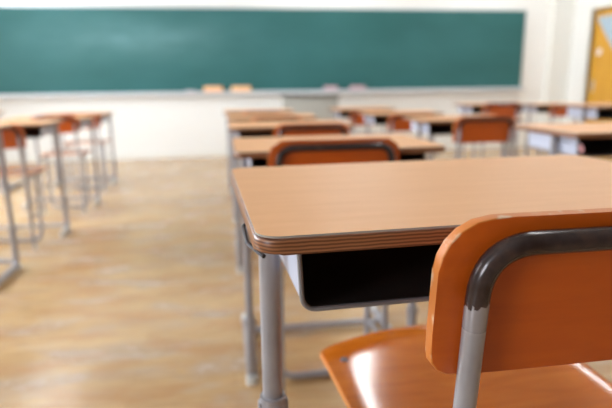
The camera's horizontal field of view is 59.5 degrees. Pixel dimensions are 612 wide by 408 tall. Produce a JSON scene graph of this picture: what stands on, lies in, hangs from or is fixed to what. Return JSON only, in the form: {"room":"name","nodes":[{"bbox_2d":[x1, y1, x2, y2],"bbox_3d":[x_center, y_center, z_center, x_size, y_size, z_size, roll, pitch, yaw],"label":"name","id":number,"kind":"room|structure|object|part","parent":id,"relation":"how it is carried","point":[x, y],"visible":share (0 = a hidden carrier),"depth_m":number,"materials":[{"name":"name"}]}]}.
{"room":"classroom","nodes":[
{"label":"classroom","id":0,"kind":"room"},
{"bbox_2d":[0,0,550,156],"bbox_3d":[-0.453,-2.130,7.086,8.730,2.950,0.150,-3,13,-8],"label":"wall","id":1,"kind":"structure","parent":0,"point":[179,123],"depth_m":7.08,"materials":[{"name":"white paint"}]},
{"bbox_2d":[0,5,527,97],"bbox_3d":[-0.520,-1.990,6.968,7.266,1.094,0.117,-3,13,-8],"label":"chalkboard","id":2,"kind":"object","parent":1,"relation":"attached to","point":[46,50],"visible":1,"depth_m":6.97,"materials":[{"name":"green metal"}]},
{"bbox_2d":[204,86,222,91],"bbox_3d":[-1.205,-1.488,6.959,0.250,0.085,0.055,-3,13,-8],"label":"eraser","id":3,"kind":"object","parent":2,"relation":"on","point":[206,88],"visible":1,"depth_m":6.93,"materials":[{"name":"brown fabric"}]},
{"bbox_3d":[-1.205,-1.513,6.953,0.240,0.034,0.045,-3,13,-8],"label":"handle","id":4,"kind":"part","parent":3,"relation":"part of","materials":[{"name":"brown"}]},
{"bbox_2d":[231,86,250,91],"bbox_3d":[-0.849,-1.504,7.011,0.260,0.085,0.055,-3,13,-8],"label":"eraser","id":5,"kind":"object","parent":2,"relation":"on","point":[234,88],"visible":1,"depth_m":6.98,"materials":[{"name":"brown fabric"}]},
{"bbox_3d":[-0.849,-1.529,7.005,0.250,0.034,0.045,-3,13,-8],"label":"handle","id":6,"kind":"part","parent":5,"relation":"part of","materials":[{"name":"brown"}]},
{"bbox_2d":[0,87,524,97],"bbox_3d":[-0.514,-1.478,7.083,7.266,0.045,0.117,-3,13,-8],"label":"chalk tray","id":7,"kind":"object","parent":2,"relation":"on","point":[287,90],"depth_m":6.98,"materials":[{"name":"grey metal"}]},
{"bbox_2d":[323,86,337,89],"bbox_3d":[0.333,-1.551,7.184,0.200,0.075,0.055,-3,13,-8],"label":"eraser","id":8,"kind":"object","parent":2,"relation":"on","point":[325,87],"visible":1,"depth_m":7.16,"materials":[{"name":"pink fabric"}]},
{"bbox_2d":[349,85,365,89],"bbox_3d":[0.699,-1.568,7.237,0.220,0.075,0.055,-3,13,-8],"label":"eraser","id":9,"kind":"object","parent":2,"relation":"on","point":[352,87],"visible":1,"depth_m":7.21,"materials":[{"name":"pink fabric"}]},
{"bbox_3d":[0.698,-1.590,7.232,0.210,0.030,0.045,-3,13,-8],"label":"handle","id":10,"kind":"part","parent":9,"relation":"part of","materials":[{"name":"pink fabric"}]},
{"bbox_2d":[5,142,529,162],"bbox_3d":[-0.588,-0.703,7.302,8.100,0.075,0.012,-3,13,-8],"label":"baseboard","id":11,"kind":"structure","parent":1,"relation":"attached to","point":[519,144],"depth_m":7.11,"materials":[{"name":"white"}]},
{"bbox_2d":[541,0,575,123],"bbox_3d":[3.580,-2.281,7.549,0.310,2.950,0.100,-3,13,-8],"label":"pillar","id":12,"kind":"structure","parent":1,"relation":"attached to","point":[561,22],"depth_m":7.54,"materials":[{"name":"white paint"}]},
{"bbox_2d":[0,147,611,407],"bbox_3d":[0.362,0.511,2.291,8.730,0.100,10.790,-3,13,-8],"label":"floor","id":13,"kind":"structure","parent":0,"point":[141,304],"depth_m":2.37,"materials":[{"name":"brown wood"}]},
{"bbox_2d":[0,124,21,284],"bbox_3d":[-1.797,0.016,2.626,0.608,0.765,0.442,-3,13,-8],"label":"student desk","id":14,"kind":"object","parent":13,"relation":"on","point":[12,231],"visible":1,"depth_m":2.78,"materials":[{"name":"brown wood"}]},
{"bbox_3d":[-1.550,-0.111,2.761,0.024,0.548,0.022,-3,13,-8],"label":"leg","id":15,"kind":"part","parent":14,"relation":"part of","materials":[{"name":"grey metal"}]},
{"bbox_2d":[0,111,23,193],"bbox_3d":[-3.064,-0.476,4.928,0.608,0.735,0.632,-3,13,-8],"label":"student desk","id":16,"kind":"object","parent":13,"relation":"on","point":[11,185],"visible":0.66,"depth_m":4.98,"materials":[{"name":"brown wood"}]},
{"bbox_2d":[0,124,47,249],"bbox_3d":[-1.805,-0.127,3.297,0.340,0.748,0.477,-3,13,-8],"label":"chair","id":17,"kind":"object","parent":13,"relation":"on","point":[13,137],"visible":0.93,"depth_m":3.16,"materials":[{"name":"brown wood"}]},
{"bbox_3d":[-1.778,-0.380,3.034,0.340,0.140,0.035,-3,13,-8],"label":"backrest","id":18,"kind":"part","parent":17,"relation":"part of","materials":[{"name":"brown wood"}]},
{"bbox_3d":[-1.801,0.031,3.315,0.300,0.425,0.032,-3,13,-8],"label":"leg frame","id":19,"kind":"part","parent":17,"relation":"part of","materials":[{"name":"grey metal"}]},
{"bbox_3d":[-1.812,-0.204,3.319,0.310,0.024,0.400,-3,13,-8],"label":"seat","id":20,"kind":"part","parent":17,"relation":"part of","materials":[{"name":"brown wood"}]},
{"bbox_3d":[-1.631,-0.052,3.129,0.022,0.671,0.044,-3,13,-8],"label":"leg","id":21,"kind":"part","parent":17,"relation":"part of","materials":[{"name":"grey metal"}]},
{"bbox_3d":[-1.667,-0.177,3.290,0.017,0.024,0.352,-3,13,-10],"label":"seat rail","id":22,"kind":"part","parent":17,"relation":"part of","materials":[{"name":"grey metal"}]},
{"bbox_2d":[0,119,70,236],"bbox_3d":[-1.852,-0.140,3.371,0.608,0.741,0.400,-3,13,-8],"label":"student desk","id":23,"kind":"object","parent":13,"relation":"on","point":[32,128],"visible":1,"depth_m":3.46,"materials":[{"name":"brown wood"}]},
{"bbox_2d":[22,125,54,137],"bbox_3d":[-1.856,-0.450,3.302,0.540,0.072,0.298,-3,13,-8],"label":"tray","id":24,"kind":"object","parent":23,"relation":"on","point":[30,132],"depth_m":3.39,"materials":[{"name":"black metal"}]},
{"bbox_3d":[-1.601,-0.263,3.486,0.024,0.524,0.022,-3,13,-8],"label":"leg","id":25,"kind":"part","parent":23,"relation":"part of","materials":[{"name":"grey metal"}]},
{"bbox_2d":[1,115,101,209],"bbox_3d":[-1.975,-0.323,4.234,0.608,0.720,0.400,-3,13,-8],"label":"student desk","id":26,"kind":"object","parent":13,"relation":"on","point":[84,120],"visible":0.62,"depth_m":4.33,"materials":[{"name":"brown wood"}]},
{"bbox_3d":[-2.258,-0.422,4.271,0.024,0.503,0.022,-3,13,-8],"label":"leg","id":27,"kind":"part","parent":26,"relation":"part of","materials":[{"name":"grey metal"}]},
{"bbox_2d":[78,120,89,128],"bbox_3d":[-1.979,-0.623,4.167,0.540,0.072,0.298,-3,13,-8],"label":"tray","id":28,"kind":"object","parent":26,"relation":"on","point":[82,123],"depth_m":4.19,"materials":[{"name":"black"}]},
{"bbox_3d":[-1.724,-0.446,4.349,0.024,0.503,0.022,-3,13,-8],"label":"leg","id":29,"kind":"part","parent":26,"relation":"part of","materials":[{"name":"grey metal"}]},
{"bbox_2d":[30,116,91,213],"bbox_3d":[-1.888,-0.333,4.223,0.340,0.742,0.477,-3,13,-8],"label":"chair","id":30,"kind":"object","parent":13,"relation":"on","point":[70,124],"visible":0.88,"depth_m":4.06,"materials":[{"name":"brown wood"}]},
{"bbox_3d":[-2.001,-0.245,4.013,0.022,0.665,0.043,-3,13,-8],"label":"leg","id":31,"kind":"part","parent":30,"relation":"part of","materials":[{"name":"grey metal"}]},
{"bbox_3d":[-1.861,-0.587,3.959,0.340,0.130,0.034,-3,13,-8],"label":"backrest","id":32,"kind":"part","parent":30,"relation":"part of","materials":[{"name":"brown wood"}]},
{"bbox_3d":[-1.895,-0.412,4.244,0.310,0.024,0.400,-3,13,-8],"label":"seat","id":33,"kind":"part","parent":30,"relation":"part of","materials":[{"name":"brown wood"}]},
{"bbox_3d":[-1.884,-0.178,4.240,0.300,0.425,0.032,-3,13,-8],"label":"leg frame","id":34,"kind":"part","parent":30,"relation":"part of","materials":[{"name":"grey metal"}]},
{"bbox_3d":[-1.714,-0.257,4.055,0.022,0.665,0.043,-3,13,-8],"label":"leg","id":35,"kind":"part","parent":30,"relation":"part of","materials":[{"name":"grey metal"}]},
{"bbox_2d":[38,112,117,186],"bbox_3d":[-2.170,-0.521,5.164,0.608,0.700,0.400,-3,13,-8],"label":"student desk","id":36,"kind":"object","parent":13,"relation":"on","point":[104,116],"visible":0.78,"depth_m":5.25,"materials":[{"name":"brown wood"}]},
{"bbox_3d":[-2.453,-0.621,5.202,0.024,0.483,0.022,-3,13,-8],"label":"leg","id":37,"kind":"part","parent":36,"relation":"part of","materials":[{"name":"grey metal"}]},
{"bbox_2d":[99,115,107,122],"bbox_3d":[-2.174,-0.812,5.100,0.540,0.072,0.298,-3,13,-8],"label":"tray","id":38,"kind":"object","parent":36,"relation":"on","point":[102,118],"depth_m":5.13,"materials":[{"name":"black"}]},
{"bbox_3d":[-1.919,-0.644,5.279,0.024,0.483,0.022,-3,13,-8],"label":"leg","id":39,"kind":"part","parent":36,"relation":"part of","materials":[{"name":"grey metal"}]},
{"bbox_2d":[59,113,110,192],"bbox_3d":[-2.047,-0.498,5.020,0.360,0.715,0.474,-3,13,-8],"label":"chair","id":40,"kind":"object","parent":13,"relation":"on","point":[96,121],"visible":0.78,"depth_m":4.87,"materials":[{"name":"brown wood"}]},
{"bbox_3d":[-2.169,-0.409,4.809,0.022,0.638,0.040,-3,13,-8],"label":"leg","id":41,"kind":"part","parent":40,"relation":"part of","materials":[{"name":"grey metal"}]},
{"bbox_3d":[-2.020,-0.737,4.762,0.360,0.135,0.034,-3,13,-8],"label":"backrest","id":42,"kind":"part","parent":40,"relation":"part of","materials":[{"name":"brown wood"}]},
{"bbox_3d":[-2.054,-0.590,5.036,0.360,0.024,0.400,-3,13,-8],"label":"seat","id":43,"kind":"part","parent":40,"relation":"part of","materials":[{"name":"brown wood"}]},
{"bbox_3d":[-2.042,-0.355,5.033,0.320,0.425,0.032,-3,13,-8],"label":"leg frame","id":44,"kind":"part","parent":40,"relation":"part of","materials":[{"name":"grey metal"}]},
{"bbox_3d":[-1.863,-0.423,4.853,0.022,0.638,0.040,-3,13,-8],"label":"leg","id":45,"kind":"part","parent":40,"relation":"part of","materials":[{"name":"grey metal"}]},
{"bbox_2d":[224,109,293,192],"bbox_3d":[-0.428,-0.496,4.909,0.608,0.724,0.632,-2,13,-7],"label":"student desk","id":46,"kind":"object","parent":13,"relation":"on","point":[284,111],"visible":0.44,"depth_m":4.72,"materials":[{"name":"brown wood"}]},
{"bbox_3d":[-0.678,-0.541,4.707,0.024,0.507,0.022,-2,13,-7],"label":"leg","id":47,"kind":"part","parent":46,"relation":"part of","materials":[{"name":"grey metal"}]},
{"bbox_2d":[242,111,282,114],"bbox_3d":[-0.390,-0.467,4.767,0.360,0.730,0.475,-3,13,-8],"label":"chair","id":48,"kind":"object","parent":13,"relation":"on","point":[249,112],"visible":0.16,"depth_m":4.47,"materials":[{"name":"brown wood"}]},
{"bbox_2d":[226,114,316,222],"bbox_3d":[-0.251,-0.275,3.894,0.608,0.738,0.632,-2,13,-6],"label":"student desk","id":49,"kind":"object","parent":13,"relation":"on","point":[232,118],"visible":0.34,"depth_m":3.68,"materials":[{"name":"brown wood"}]},
{"bbox_3d":[-0.503,-0.321,3.694,0.024,0.521,0.022,-2,13,-6],"label":"leg","id":50,"kind":"part","parent":49,"relation":"part of","materials":[{"name":"grey metal"}]},
{"bbox_2d":[251,116,302,120],"bbox_3d":[-0.215,-0.250,3.766,0.360,0.745,0.477,-3,13,-8],"label":"chair","id":51,"kind":"object","parent":13,"relation":"on","point":[288,118],"visible":0.07,"depth_m":3.47,"materials":[{"name":"brown wood"}]},
{"bbox_2d":[228,120,354,273],"bbox_3d":[-0.101,-0.061,2.890,0.608,0.760,0.632,-3,13,-8],"label":"student desk","id":52,"kind":"object","parent":13,"relation":"on","point":[249,129],"visible":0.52,"depth_m":2.73,"materials":[{"name":"brown wood"}]},
{"bbox_3d":[-0.346,-0.104,2.680,0.024,0.543,0.022,-3,13,-8],"label":"leg","id":53,"kind":"part","parent":52,"relation":"part of","materials":[{"name":"grey metal"}]},
{"bbox_2d":[237,131,273,137],"bbox_3d":[-0.088,-0.355,2.707,0.540,0.072,0.298,-3,13,-8],"label":"tray","id":54,"kind":"object","parent":52,"relation":"on","point":[241,134],"depth_m":2.83,"materials":[{"name":"black metal"}]},
{"bbox_2d":[279,94,341,119],"bbox_3d":[0.050,-0.921,6.539,0.690,0.822,0.460,-3,13,-8],"label":"lectern","id":55,"kind":"object","parent":13,"relation":"on","point":[318,105],"visible":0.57,"depth_m":6.28,"materials":[{"name":"grey"}]},
{"bbox_3d":[0.080,-0.905,6.336,0.520,0.600,0.008,-3,13,-8],"label":"panel","id":56,"kind":"part","parent":55,"relation":"part of","materials":[{"name":"grey"}]},
{"bbox_2d":[273,123,349,268],"bbox_3d":[0.001,-0.041,2.760,0.360,0.776,0.480,-3,13,-8],"label":"chair","id":57,"kind":"object","parent":13,"relation":"on","point":[298,129],"visible":0.18,"depth_m":2.46,"materials":[{"name":"brown wood"}]},
{"bbox_3d":[0.029,-0.309,2.491,0.360,0.135,0.034,-3,13,-8],"label":"backrest","id":58,"kind":"part","parent":57,"relation":"part of","materials":[{"name":"brown wood"}]},
{"bbox_2d":[268,138,399,390],"bbox_3d":[0.051,0.177,1.714,0.360,0.812,0.484,-3,13,-8],"label":"chair","id":59,"kind":"object","parent":13,"relation":"on","point":[351,150],"visible":0.36,"depth_m":1.42,"materials":[{"name":"brown wood"}]},
{"bbox_3d":[-0.071,0.266,1.503,0.022,0.735,0.051,-3,13,-8],"label":"leg","id":60,"kind":"part","parent":59,"relation":"part of","materials":[{"name":"grey metal"}]},
{"bbox_3d":[0.055,0.366,1.743,0.320,0.425,0.032,-3,13,-8],"label":"leg frame","id":61,"kind":"part","parent":59,"relation":"part of","materials":[{"name":"grey metal"}]},
{"bbox_3d":[0.078,-0.108,1.440,0.360,0.135,0.034,-3,13,-8],"label":"backrest","id":62,"kind":"part","parent":59,"relation":"part of","materials":[{"name":"brown wood"}]},
{"bbox_3d":[0.235,0.252,1.548,0.022,0.735,0.051,-3,13,-8],"label":"leg","id":63,"kind":"part","parent":59,"relation":"part of","materials":[{"name":"grey metal"}]},
{"bbox_2d":[232,134,445,385],"bbox_3d":[0.062,0.161,1.859,0.608,0.779,0.632,-3,13,-8],"label":"student desk","id":64,"kind":"object","parent":13,"relation":"on","point":[253,151],"visible":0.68,"depth_m":1.71,"materials":[{"name":"brown wood"}]},
{"bbox_3d":[-0.182,0.118,1.649,0.024,0.562,0.022,-3,13,-8],"label":"leg","id":65,"kind":"part","parent":64,"relation":"part of","materials":[{"name":"grey metal"}]},
{"bbox_2d":[248,153,425,166],"bbox_3d":[0.076,-0.142,1.674,0.540,0.072,0.298,-3,13,-8],"label":"tray","id":66,"kind":"object","parent":64,"relation":"on","point":[253,162],"depth_m":1.72,"materials":[{"name":"black metal"}]},
{"bbox_2d":[329,107,395,133],"bbox_3d":[0.542,-0.639,5.535,0.608,0.705,0.632,-3,13,-8],"label":"student desk","id":67,"kind":"object","parent":13,"relation":"on","point":[338,112],"visible":0.31,"depth_m":5.27,"materials":[{"name":"brown wood"}]},
{"bbox_2d":[334,110,390,117],"bbox_3d":[0.556,-0.906,5.357,0.540,0.072,0.298,-3,13,-8],"label":"tray","id":68,"kind":"object","parent":67,"relation":"on","point":[340,114],"depth_m":5.42,"materials":[{"name":"black"}]},
{"bbox_2d":[349,111,384,134],"bbox_3d":[0.568,-0.595,5.372,0.360,0.690,0.471,-3,13,-8],"label":"chair","id":69,"kind":"object","parent":13,"relation":"on","point":[355,118],"visible":0.3,"depth_m":5.11,"materials":[{"name":"brown wood"}]},
{"bbox_3d":[0.595,-0.822,5.118,0.360,0.135,0.034,-3,13,-8],"label":"backrest","id":70,"kind":"part","parent":69,"relation":"part of","materials":[{"name":"brown wood"}]},
{"bbox_3d":[0.561,-0.699,5.385,0.360,0.024,0.400,-3,13,-8],"label":"seat","id":71,"kind":"part","parent":69,"relation":"part of","materials":[{"name":"brown wood"}]},
{"bbox_2d":[358,110,443,159],"bbox_3d":[0.737,-0.410,4.476,0.608,0.722,0.632,-3,13,-8],"label":"student desk","id":72,"kind":"object","parent":13,"relation":"on","point":[370,117],"visible":0.37,"depth_m":4.24,"materials":[{"name":"brown wood"}]},
{"bbox_3d":[0.492,-0.454,4.266,0.024,0.505,0.022,-3,13,-8],"label":"leg","id":73,"kind":"part","parent":72,"relation":"part of","materials":[{"name":"grey metal"}]},
{"bbox_2d":[364,115,436,124],"bbox_3d":[0.750,-0.686,4.297,0.540,0.072,0.298,-3,13,-8],"label":"tray","id":74,"kind":"object","parent":72,"relation":"on","point":[376,120],"depth_m":4.33,"materials":[{"name":"black"}]},
{"bbox_3d":[1.026,-0.477,4.344,0.024,0.505,0.022,-3,13,-8],"label":"leg","id":75,"kind":"part","parent":72,"relation":"part of","materials":[{"name":"grey metal"}]},
{"bbox_2d":[387,113,432,159],"bbox_3d":[0.770,-0.377,4.324,0.360,0.724,0.475,-3,13,-8],"label":"chair","id":76,"kind":"object","parent":13,"relation":"on","point":[396,123],"visible":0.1,"depth_m":4.05,"materials":[{"name":"brown wood"}]},
{"bbox_3d":[0.797,-0.621,4.065,0.360,0.135,0.034,-3,13,-8],"label":"backrest","id":77,"kind":"part","parent":76,"relation":"part of","materials":[{"name":"brown wood"}]},
{"bbox_3d":[0.955,-0.302,4.158,0.022,0.647,0.041,-3,13,-8],"label":"leg","id":78,"kind":"part","parent":76,"relation":"part of","materials":[{"name":"grey metal"}]},
{"bbox_2d":[230,155,611,407],"bbox_3d":[0.202,0.349,0.910,0.623,0.828,0.632,-3,13,-11],"label":"student desk","id":79,"kind":"object","parent":13,"relation":"on","point":[345,235],"visible":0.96,"depth_m":0.63,"materials":[{"name":"brown wood"}]},
{"bbox_3d":[-0.043,0.140,0.651,0.024,0.266,0.022,-3,13,-11],"label":"leg","id":80,"kind":"part","parent":79,"relation":"part of","materials":[{"name":"grey metal"}]},
{"bbox_2d":[280,244,440,310],"bbox_3d":[0.222,0.025,0.724,0.555,0.080,0.325,-3,13,-8],"label":"tray","id":81,"kind":"object","parent":79,"relation":"on","point":[399,275],"depth_m":0.62,"materials":[{"name":"black metal"}]},
{"bbox_2d":[402,115,522,156],"bbox_3d":[0.913,-0.181,3.404,0.608,0.745,0.632,-3,13,-8],"label":"student desk","id":82,"kind":"object","parent":13,"relation":"on","point":[430,125],"visible":0.37,"depth_m":3.22,"materials":[{"name":"brown wood"}]},
{"bbox_3d":[0.668,-0.225,3.195,0.024,0.528,0.022,-3,13,-8],"label":"leg","id":83,"kind":"part","parent":82,"relation":"part of","materials":[{"name":"grey metal"}]},
{"bbox_2d":[411,121,453,135],"bbox_3d":[0.927,-0.468,3.223,0.540,0.072,0.298,-3,13,-8],"label":"tray","id":84,"kind":"object","parent":82,"relation":"on","point":[441,128],"depth_m":3.25,"materials":[{"name":"black"}]},
{"bbox_3d":[1.202,-0.248,3.272,0.024,0.528,0.022,-3,13,-8],"label":"leg","id":85,"kind":"part","parent":82,"relation":"part of","materials":[{"name":"grey metal"}]},
{"bbox_2d":[320,208,611,407],"bbox_3d":[0.274,0.363,0.791,0.427,0.853,0.558,-3,13,-10],"label":"chair","id":86,"kind":"object","parent":13,"relation":"on","point":[520,303],"visible":1,"depth_m":0.46,"materials":[{"name":"brown wood"}]},
{"bbox_3d":[0.266,0.287,0.816,0.426,0.024,0.475,-3,13,-10],"label":"seat","id":87,"kind":"part","parent":86,"relation":"part of","materials":[{"name":"brown wood"}]},
{"bbox_3d":[0.137,0.462,0.533,0.023,0.776,0.050,-3,13,-10],"label":"leg","id":88,"kind":"part","parent":86,"relation":"part of","materials":[{"name":"grey metal"}]},
{"bbox_3d":[0.315,0.070,0.479,0.427,0.144,0.033,-3,13,-10],"label":"backrest","id":89,"kind":"part","parent":86,"relation":"part of","materials":[{"name":"brown wood"}]},
{"bbox_2d":[452,115,514,158],"bbox_3d":[0.971,-0.160,3.256,0.360,0.768,0.480,-3,13,-8],"label":"chair","id":90,"kind":"object","parent":13,"relation":"on","point":[466,129],"visible":0.34,"depth_m":2.98,"materials":[{"name":"brown wood"}]},
{"bbox_3d":[0.849,-0.071,3.045,0.022,0.691,0.046,-3,13,-8],"label":"leg","id":91,"kind":"part","parent":90,"relation":"part of","materials":[{"name":"grey metal"}]},
{"bbox_3d":[0.998,-0.417,2.992,0.360,0.150,0.036,-3,13,-8],"label":"backrest","id":92,"kind":"part","parent":90,"relation":"part of","materials":[{"name":"brown wood"}]},
{"bbox_3d":[1.155,-0.085,3.090,0.022,0.691,0.046,-3,13,-8],"label":"leg","id":93,"kind":"part","parent":90,"relation":"part of","materials":[{"name":"grey metal"}]},
{"bbox_2d":[453,103,529,158],"bbox_3d":[1.749,-0.623,5.311,0.608,0.745,0.632,-3,13,-8],"label":"student desk","id":94,"kind":"object","parent":13,"relation":"on","point":[470,108],"visible":0.32,"depth_m":5.13,"materials":[{"name":"brown wood"}]},
{"bbox_3d":[1.504,-0.666,5.101,0.024,0.528,0.022,-3,13,-8],"label":"leg","id":95,"kind":"part","parent":94,"relation":"part of","materials":[{"name":"grey metal"}]},
{"bbox_2d":[458,106,522,113],"bbox_3d":[1.762,-0.910,5.130,0.540,0.072,0.298,-3,13,-8],"label":"tray","id":96,"kind":"object","parent":94,"relation":"on","point":[470,110],"depth_m":5.13,"materials":[{"name":"black"}]},
{"bbox_3d":[2.038,-0.690,5.179,0.024,0.528,0.022,-3,13,-8],"label":"leg","id":97,"kind":"part","parent":94,"relation":"part of","materials":[{"name":"grey metal"}]},
{"bbox_2d":[472,102,519,157],"bbox_3d":[1.754,-0.595,5.146,0.360,0.765,0.479,-3,13,-8],"label":"chair","id":98,"kind":"object","parent":13,"relation":"on","point":[512,109],"visible":0.41,"depth_m":4.87,"materials":[{"name":"brown wood"}]},
{"bbox_3d":[1.758,-0.429,5.167,0.320,0.425,0.032,-3,13,-8],"label":"leg frame","id":99,"kind":"part","parent":98,"relation":"part of","materials":[{"name":"grey metal"}]},
{"bbox_3d":[1.632,-0.507,4.935,0.022,0.688,0.045,-3,13,-8],"label":"leg","id":100,"kind":"part","parent":98,"relation":"part of","materials":[{"name":"grey metal"}]},
{"bbox_3d":[1.781,-0.851,4.882,0.360,0.150,0.036,-3,13,-8],"label":"backrest","id":101,"kind":"part","parent":98,"relation":"part of","materials":[{"name":"brown wood"}]},
{"bbox_3d":[1.938,-0.520,4.979,0.022,0.688,0.045,-3,13,-8],"label":"leg","id":102,"kind":"part","parent":98,"relation":"part of","materials":[{"name":"grey metal"}]},
{"bbox_2d":[523,103,575,155],"bbox_3d":[2.667,-0.778,6.041,0.608,0.705,0.632,-3,13,-8],"label":"student desk","id":103,"kind":"object","parent":13,"relation":"on","point":[534,107],"visible":0.24,"depth_m":5.86,"materials":[{"name":"brown wood"}]},
{"bbox_3d":[2.423,-0.821,5.831,0.024,0.488,0.022,-3,13,-8],"label":"leg","id":104,"kind":"part","parent":103,"relation":"part of","materials":[{"name":"grey metal"}]},
{"bbox_2d":[523,106,550,112],"bbox_3d":[2.681,-1.045,5.864,0.540,0.072,0.298,-3,13,-8],"label":"tray","id":105,"kind":"object","parent":103,"relation":"on","point":[541,109],"depth_m":5.88,"materials":[{"name":"black"}]},
{"bbox_2d":[538,104,577,155],"bbox_3d":[2.693,-0.745,5.877,0.360,0.712,0.473,-3,13,-8],"label":"chair","id":106,"kind":"object","parent":13,"relation":"on","point":[555,110],"visible":0.16,"depth_m":5.61,"materials":[{"name":"brown wood"}]},
{"bbox_3d":[2.720,-0.985,5.619,0.340,0.130,0.034,-3,13,-8],"label":"backrest","id":107,"kind":"part","parent":106,"relation":"part of","materials":[{"name":"brown wood"}]},
{"bbox_2d":[514,122,611,156],"bbox_3d":[1.122,0.077,2.152,0.608,0.790,0.632,-3,13,-8],"label":"student desk","id":108,"kind":"object","parent":13,"relation":"on","point":[591,139],"visible":0.38,"depth_m":1.91,"materials":[{"name":"brown wood"}]},
{"bbox_3d":[0.877,-0.015,1.931,0.024,0.473,0.022,-3,13,-8],"label":"leg","id":109,"kind":"part","parent":108,"relation":"part of","materials":[{"name":"grey metal"}]},
{"bbox_2d":[529,131,611,156],"bbox_3d":[1.135,-0.232,1.966,0.540,0.072,0.298,-3,13,-8],"label":"tray","id":110,"kind":"object","parent":108,"relation":"on","point":[593,147],"depth_m":1.94,"materials":[{"name":"black"}]},
{"bbox_2d":[558,103,611,122],"bbox_3d":[2.020,-0.286,3.687,0.608,0.800,0.632,-3,13,-8],"label":"student desk","id":111,"kind":"object","parent":13,"relation":"on","point":[597,111],"visible":0.41,"depth_m":3.47,"materials":[{"name":"brown wood"}]},
{"bbox_3d":[1.776,-0.330,3.478,0.024,0.583,0.022,-3,13,-8],"label":"leg","id":112,"kind":"part","parent":111,"relation":"part of","materials":[{"name":"grey metal"}]},
{"bbox_2d":[567,107,611,119],"bbox_3d":[2.034,-0.600,3.500,0.540,0.072,0.298,-3,13,-8],"label":"tray","id":113,"kind":"object","parent":111,"relation":"on","point":[597,114],"depth_m":3.49,"materials":[{"name":"black"}]},
{"bbox_2d":[564,0,611,122],"bbox_3d":[4.586,-1.165,2.571,0.150,2.950,10.490,-3,13,-8],"label":"wall","id":114,"kind":"structure","parent":0,"point":[582,7],"depth_m":7.39,"materials":[{"name":"white paint"}]},
{"bbox_2d":[578,1,611,122],"bbox_3d":[3.910,-1.593,6.848,0.120,1.910,0.970,-3,13,-8],"label":"door","id":115,"kind":"structure","parent":114,"relation":"in","point":[599,80],"depth_m":7.04,"materials":[{"name":"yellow wood"}]},
{"bbox_3d":[3.893,-2.163,6.728,0.006,0.435,0.750,-3,13,-8],"label":"pane","id":116,"kind":"part","parent":115,"relation":"part of","materials":[{"name":"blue glass"}]}
]}

